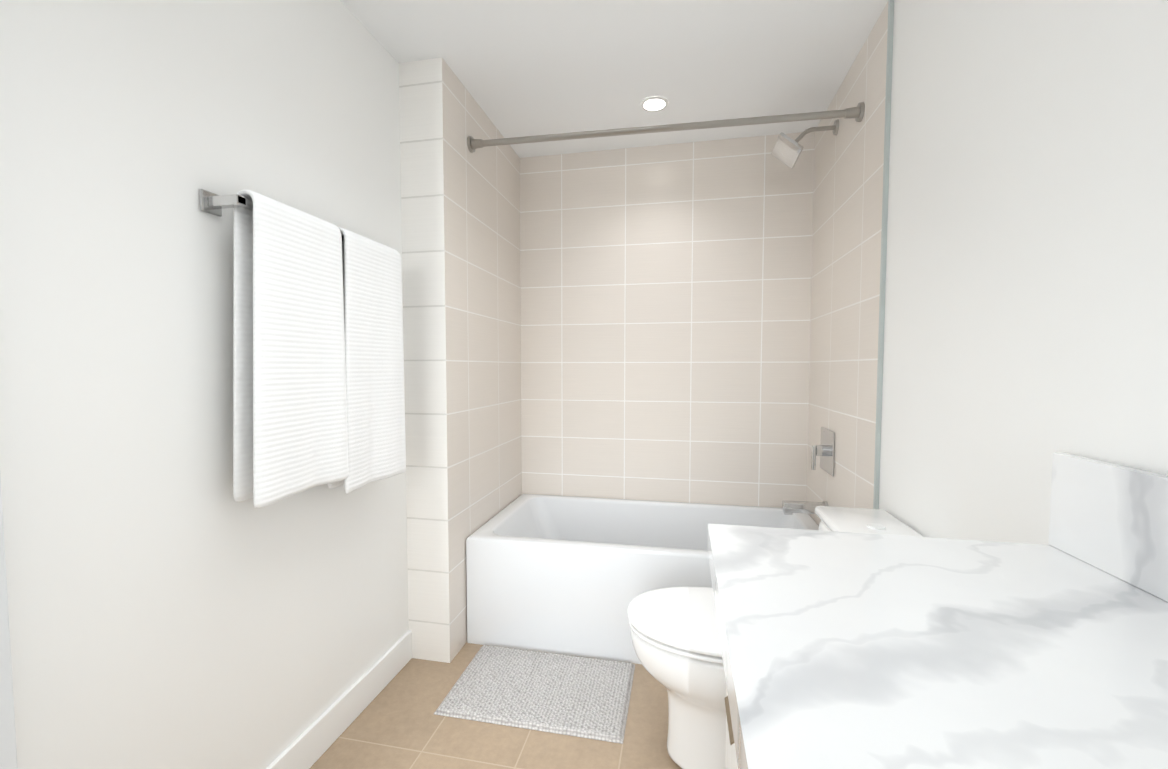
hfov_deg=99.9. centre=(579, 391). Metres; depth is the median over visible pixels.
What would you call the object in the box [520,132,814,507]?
wall
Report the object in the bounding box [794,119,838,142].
shower arm
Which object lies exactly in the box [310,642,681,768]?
floor
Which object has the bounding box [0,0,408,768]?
wall
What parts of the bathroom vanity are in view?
handle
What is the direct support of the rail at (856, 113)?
attached to the cladding
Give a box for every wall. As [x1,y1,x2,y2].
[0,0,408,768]
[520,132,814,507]
[879,0,1167,544]
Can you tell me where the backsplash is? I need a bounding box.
[1048,452,1167,603]
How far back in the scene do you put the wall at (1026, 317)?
0.94 m
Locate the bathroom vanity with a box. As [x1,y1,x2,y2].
[725,700,734,768]
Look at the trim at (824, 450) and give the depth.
2.09 m
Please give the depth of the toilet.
1.36 m
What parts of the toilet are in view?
lid, seat, tank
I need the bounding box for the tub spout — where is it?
[782,500,827,514]
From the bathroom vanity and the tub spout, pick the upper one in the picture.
the tub spout
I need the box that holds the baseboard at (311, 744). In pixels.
[266,630,411,768]
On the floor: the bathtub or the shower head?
the bathtub
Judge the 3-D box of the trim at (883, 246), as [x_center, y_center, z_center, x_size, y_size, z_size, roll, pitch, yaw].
[0.965,-0.069,1.574,0.012,2.300,0.012,1,3,12]
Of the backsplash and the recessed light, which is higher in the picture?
the recessed light
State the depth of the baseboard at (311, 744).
1.56 m
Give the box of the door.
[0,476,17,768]
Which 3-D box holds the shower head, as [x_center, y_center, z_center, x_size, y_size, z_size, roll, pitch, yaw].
[0.876,-1.016,2.071,0.116,0.020,0.116,44,-9,14]
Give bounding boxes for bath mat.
[434,645,634,743]
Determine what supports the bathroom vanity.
on the floor
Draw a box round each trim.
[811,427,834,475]
[873,0,893,508]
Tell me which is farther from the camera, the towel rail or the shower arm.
the shower arm
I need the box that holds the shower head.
[771,132,802,168]
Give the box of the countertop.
[707,524,1167,768]
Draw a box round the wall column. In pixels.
[399,57,521,662]
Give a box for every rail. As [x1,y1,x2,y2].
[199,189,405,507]
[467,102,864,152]
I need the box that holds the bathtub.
[466,494,818,663]
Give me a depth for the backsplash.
0.70 m
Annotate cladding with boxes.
[806,2,887,524]
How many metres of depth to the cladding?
1.86 m
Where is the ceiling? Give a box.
[340,0,887,157]
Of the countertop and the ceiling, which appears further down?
the countertop
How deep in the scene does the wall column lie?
1.94 m
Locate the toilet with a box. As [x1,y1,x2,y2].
[627,506,922,768]
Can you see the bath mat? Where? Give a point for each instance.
(581, 696)
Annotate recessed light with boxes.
[640,96,668,111]
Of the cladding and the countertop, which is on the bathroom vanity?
the countertop

